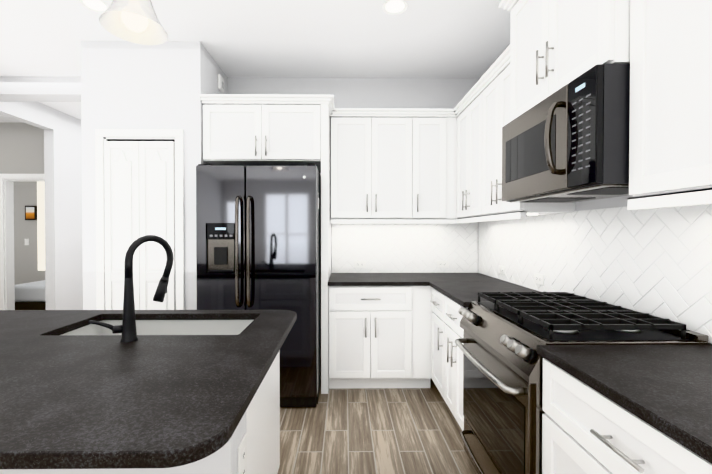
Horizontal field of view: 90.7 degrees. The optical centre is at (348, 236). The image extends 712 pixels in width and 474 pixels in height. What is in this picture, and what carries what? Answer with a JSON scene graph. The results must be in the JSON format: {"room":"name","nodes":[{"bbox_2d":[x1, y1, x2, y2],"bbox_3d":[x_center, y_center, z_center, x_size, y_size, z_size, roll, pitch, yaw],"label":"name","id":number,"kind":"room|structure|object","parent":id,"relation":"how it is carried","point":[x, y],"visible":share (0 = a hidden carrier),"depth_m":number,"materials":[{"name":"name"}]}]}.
{"room":"kitchen","nodes":[
{"label":"kitchen","id":0,"kind":"room"},
{"bbox_2d":[0,123,44,284],"bbox_3d":[-6.389,-0.156,4.937,5.280,2.840,0.120,0,1,-1],"label":"wall","id":1,"kind":"structure","parent":0,"point":[21,148],"depth_m":4.87,"materials":[{"name":"grey paint"}]},
{"bbox_2d":[0,174,43,309],"bbox_3d":[-4.385,0.198,4.952,0.950,2.130,0.138,0,1,-1],"label":"door frame","id":2,"kind":"structure","parent":1,"relation":"attached to","point":[7,286],"depth_m":4.90,"materials":[{"name":"white paint"}]},
{"bbox_2d":[25,206,36,219],"bbox_3d":[-5.784,-0.422,6.403,0.200,0.260,0.035,0,1,-1],"label":"framed picture","id":3,"kind":"object","parent":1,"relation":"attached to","point":[30,212],"visible":0.94,"depth_m":6.39,"materials":[{"name":"orange"}]},
{"bbox_2d":[37,182,44,270],"bbox_3d":[-5.564,-0.227,6.404,0.280,1.708,0.036,0,1,-1],"label":"window curtain","id":4,"kind":"object","parent":1,"relation":"hanging from","point":[41,222],"visible":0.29,"depth_m":6.39,"materials":[{"name":"white fabric"}]},
{"bbox_2d":[0,102,82,309],"bbox_3d":[-3.644,-0.107,0.420,0.120,2.840,11.550,0,1,-1],"label":"wall","id":5,"kind":"structure","parent":0,"point":[63,209],"depth_m":4.42,"materials":[{"name":"white paint"}]},
{"bbox_2d":[81,41,96,309],"bbox_3d":[-2.084,-0.151,4.436,0.120,2.840,3.250,0,1,-1],"label":"wall","id":6,"kind":"structure","parent":0,"point":[88,48],"depth_m":2.81,"materials":[{"name":"white paint"}]},
{"bbox_2d":[97,41,208,309],"bbox_3d":[-1.596,-0.134,2.866,0.825,2.840,0.100,0,1,-1],"label":"wall","id":7,"kind":"structure","parent":0,"point":[132,85],"depth_m":2.81,"materials":[{"name":"white paint"}]},
{"bbox_2d":[104,141,175,309],"bbox_3d":[-1.663,0.261,2.791,0.544,2.028,0.073,0,1,-1],"label":"bifold door","id":8,"kind":"structure","parent":7,"relation":"in","point":[139,189],"depth_m":2.79,"materials":[{"name":"white paint"}]},
{"bbox_2d":[95,129,184,309],"bbox_3d":[-1.663,0.218,2.860,0.694,2.137,0.118,0,1,-1],"label":"door frame","id":9,"kind":"structure","parent":7,"relation":"attached to","point":[102,136],"depth_m":2.80,"materials":[{"name":"white paint"}]},
{"bbox_2d":[209,54,226,164],"bbox_3d":[-1.239,-0.138,3.204,0.105,2.840,0.530,0,1,-1],"label":"wall","id":10,"kind":"structure","parent":0,"point":[214,69],"depth_m":3.11,"materials":[{"name":"white paint"}]},
{"bbox_2d":[218,74,223,92],"bbox_3d":[-1.171,-1.403,3.236,0.030,0.130,0.100,0,1,-1],"label":"box","id":11,"kind":"object","parent":10,"relation":"attached to","point":[220,83],"visible":1,"depth_m":3.20,"materials":[{"name":"white plastic"}]},
{"bbox_2d":[0,76,478,272],"bbox_3d":[-1.160,-0.141,3.570,4.910,2.840,0.200,0,1,-1],"label":"wall","id":12,"kind":"structure","parent":0,"point":[438,93],"depth_m":3.47,"materials":[{"name":"white paint"}]},
{"bbox_2d":[200,96,327,175],"bbox_3d":[-0.705,-0.864,3.152,0.957,0.496,0.625,0,1,-1],"label":"upper cabinet","id":13,"kind":"object","parent":12,"relation":"attached to","point":[245,131],"depth_m":2.85,"materials":[{"name":"white paint"}]},
{"bbox_2d":[354,261,365,267],"bbox_3d":[0.116,0.279,3.476,0.115,0.070,0.008,0,1,-1],"label":"outlet","id":14,"kind":"object","parent":12,"relation":"attached to","point":[357,264],"depth_m":3.47,"materials":[{"name":"white plastic"}]},
{"bbox_2d":[328,108,419,219],"bbox_3d":[0.235,-0.637,3.317,0.796,0.955,0.319,0,1,-1],"label":"upper cabinet","id":15,"kind":"object","parent":12,"relation":"attached to","point":[374,153],"depth_m":3.16,"materials":[{"name":"white paint"}]},
{"bbox_2d":[332,222,477,272],"bbox_3d":[0.560,0.102,3.485,1.448,0.523,0.009,0,1,-1],"label":"backsplash","id":16,"kind":"structure","parent":12,"relation":"attached to","point":[401,248],"depth_m":3.48,"materials":[{"name":"white tile"}]},
{"bbox_2d":[420,108,447,219],"bbox_3d":[0.696,-0.637,3.321,0.372,0.955,0.319,0,1,-1],"label":"upper cabinet","id":17,"kind":"object","parent":12,"relation":"attached to","point":[433,122],"depth_m":3.17,"materials":[{"name":"white paint"}]},
{"bbox_2d":[437,261,448,267],"bbox_3d":[0.936,0.279,3.484,0.115,0.070,0.008,0,1,-1],"label":"outlet","id":18,"kind":"object","parent":12,"relation":"attached to","point":[440,264],"depth_m":3.48,"materials":[{"name":"white plastic"}]},
{"bbox_2d":[0,0,510,122],"bbox_3d":[-3.767,-1.591,1.728,10.460,0.100,14.200,0,1,-1],"label":"ceiling","id":19,"kind":"structure","parent":0,"point":[354,38],"depth_m":2.73,"materials":[{"name":"white paint"}]},
{"bbox_2d":[79,0,108,12],"bbox_3d":[-1.693,-1.546,2.349,0.169,0.004,0.169,1,1,44],"label":"recessed light","id":20,"kind":"object","parent":19,"relation":"in","point":[99,6],"depth_m":2.36,"materials":[{"name":"white paint"}]},
{"bbox_2d":[99,0,167,44],"bbox_3d":[-0.740,-1.124,1.213,0.205,0.822,0.205,0,1,-1],"label":"pendant light","id":21,"kind":"object","parent":19,"relation":"hanging from","point":[136,21],"visible":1,"depth_m":1.22,"materials":[{"name":"white glass"}]},
{"bbox_2d":[382,0,407,14],"bbox_3d":[0.313,-1.546,2.370,0.169,0.004,0.169,1,1,44],"label":"recessed light","id":22,"kind":"object","parent":19,"relation":"in","point":[393,7],"depth_m":2.37,"materials":[{"name":"white paint"}]},
{"bbox_2d":[277,378,476,473],"bbox_3d":[-3.767,1.348,1.760,10.460,0.100,14.200,0,1,-1],"label":"floor","id":23,"kind":"structure","parent":0,"point":[380,431],"depth_m":2.28,"materials":[{"name":"brown wood"}]},
{"bbox_2d":[15,280,45,309],"bbox_3d":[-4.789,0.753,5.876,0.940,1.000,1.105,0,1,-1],"label":"bed","id":24,"kind":"object","parent":23,"relation":"on","point":[30,296],"visible":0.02,"depth_m":5.34,"materials":[{"name":"white fabric"}]},
{"bbox_2d":[136,358,279,473],"bbox_3d":[-1.637,0.861,1.405,2.612,0.884,0.829,0,1,-1],"label":"kitchen island","id":25,"kind":"object","parent":23,"relation":"on","point":[255,449],"depth_m":1.37,"materials":[{"name":"white paint"}]},
{"bbox_2d":[0,310,296,473],"bbox_3d":[-1.647,0.405,1.226,2.790,0.032,1.190,0,1,-1],"label":"island countertop","id":26,"kind":"structure","parent":25,"relation":"on","point":[75,398],"depth_m":0.95,"materials":[{"name":"black stone"}]},
{"bbox_2d":[88,235,173,342],"bbox_3d":[-0.831,0.192,1.364,0.212,0.392,0.211,0,1,-1],"label":"pull-down faucet","id":27,"kind":"object","parent":26,"relation":"on","point":[127,328],"visible":1,"depth_m":1.30,"materials":[{"name":"black metal"}]},
{"bbox_2d":[196,164,320,406],"bbox_3d":[-0.675,0.376,2.966,0.888,1.819,0.938,0,1,-1],"label":"refrigerator","id":28,"kind":"object","parent":23,"relation":"on","point":[258,237],"visible":0.75,"depth_m":2.58,"materials":[{"name":"black metal"}]},
{"bbox_2d":[328,288,415,390],"bbox_3d":[0.176,0.841,3.179,0.685,0.884,0.625,0,1,-1],"label":"base cabinet","id":29,"kind":"object","parent":23,"relation":"on","point":[372,331],"depth_m":2.87,"materials":[{"name":"white paint"}]},
{"bbox_2d":[328,273,495,287],"bbox_3d":[0.563,0.383,3.169,1.468,0.032,0.643,0,1,-1],"label":"countertop","id":30,"kind":"structure","parent":29,"relation":"on","point":[337,280],"depth_m":3.00,"materials":[{"name":"black stone"}]},
{"bbox_2d":[428,288,439,391],"bbox_3d":[0.990,0.847,2.663,0.625,0.884,0.464,0,1,-1],"label":"base cabinet","id":31,"kind":"object","parent":23,"relation":"on","point":[433,296],"depth_m":2.80,"materials":[{"name":"white paint"}]},
{"bbox_2d":[440,296,469,430],"bbox_3d":[0.993,0.851,2.295,0.625,0.884,0.523,0,1,-1],"label":"base cabinet","id":32,"kind":"object","parent":23,"relation":"on","point":[451,356],"depth_m":2.30,"materials":[{"name":"white paint"}]},
{"bbox_2d":[428,280,535,307],"bbox_3d":[0.982,0.391,2.440,0.644,0.032,0.827,0,1,-1],"label":"countertop","id":33,"kind":"structure","parent":32,"relation":"on","point":[461,292],"depth_m":2.52,"materials":[{"name":"black stone"}]},
{"bbox_2d":[455,291,708,473],"bbox_3d":[0.936,0.808,1.648,0.720,0.982,0.762,0,1,-1],"label":"gas range","id":34,"kind":"object","parent":23,"relation":"on","point":[505,334],"visible":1,"depth_m":1.46,"materials":[{"name":"grey metal"}]},
{"bbox_2d":[542,360,711,473],"bbox_3d":[1.008,0.867,0.854,0.625,0.884,0.822,0,1,-1],"label":"base cabinet","id":35,"kind":"object","parent":23,"relation":"on","point":[582,433],"depth_m":1.00,"materials":[{"name":"white paint"}]},
{"bbox_2d":[537,344,711,467],"bbox_3d":[1.001,0.412,0.581,0.644,0.032,1.362,0,1,-1],"label":"countertop","id":36,"kind":"structure","parent":35,"relation":"on","point":[667,388],"depth_m":0.96,"materials":[{"name":"black stone"}]},
{"bbox_2d":[478,43,711,343],"bbox_3d":[1.409,-0.093,-0.829,0.160,2.840,8.950,0,1,-1],"label":"wall","id":37,"kind":"structure","parent":0,"point":[656,262],"depth_m":1.71,"materials":[{"name":"white tile"}]},
{"bbox_2d":[452,92,475,219],"bbox_3d":[1.140,-0.632,2.856,0.320,0.955,0.659,0,1,-1],"label":"upper cabinet","id":38,"kind":"object","parent":37,"relation":"attached to","point":[464,206],"depth_m":2.92,"materials":[{"name":"white paint"}]},
{"bbox_2d":[498,265,504,274],"bbox_3d":[1.289,0.285,2.959,0.008,0.070,0.115,0,1,-1],"label":"outlet","id":39,"kind":"object","parent":37,"relation":"attached to","point":[501,269],"depth_m":2.96,"materials":[{"name":"white plastic"}]},
{"bbox_2d":[476,56,574,219],"bbox_3d":[1.145,-0.626,2.335,0.320,0.955,0.629,0,1,-1],"label":"upper cabinet","id":40,"kind":"object","parent":37,"relation":"attached to","point":[490,205],"depth_m":2.39,"materials":[{"name":"white paint"}]},
{"bbox_2d":[534,273,543,284],"bbox_3d":[1.295,0.291,2.390,0.008,0.070,0.115,0,1,-1],"label":"outlet","id":41,"kind":"object","parent":37,"relation":"attached to","point":[538,278],"depth_m":2.38,"materials":[{"name":"white plastic"}]},
{"bbox_2d":[504,0,627,125],"bbox_3d":[1.120,-0.976,1.631,0.385,0.700,0.762,0,1,-1],"label":"upper cabinet","id":42,"kind":"object","parent":37,"relation":"attached to","point":[554,42],"depth_m":1.58,"materials":[{"name":"white paint"}]},
{"bbox_2d":[502,63,629,202],"bbox_3d":[1.062,-0.402,1.637,0.497,0.436,0.756,0,1,-1],"label":"microwave","id":43,"kind":"object","parent":42,"relation":"attached to","point":[568,143],"visible":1,"depth_m":1.40,"materials":[{"name":"grey metal"}]},
{"bbox_2d":[627,0,711,203],"bbox_3d":[1.160,-0.725,0.848,0.320,1.185,0.803,0,1,-1],"label":"upper cabinet","id":44,"kind":"object","parent":37,"relation":"attached to","point":[670,41],"depth_m":1.10,"materials":[{"name":"white paint"}]}
]}

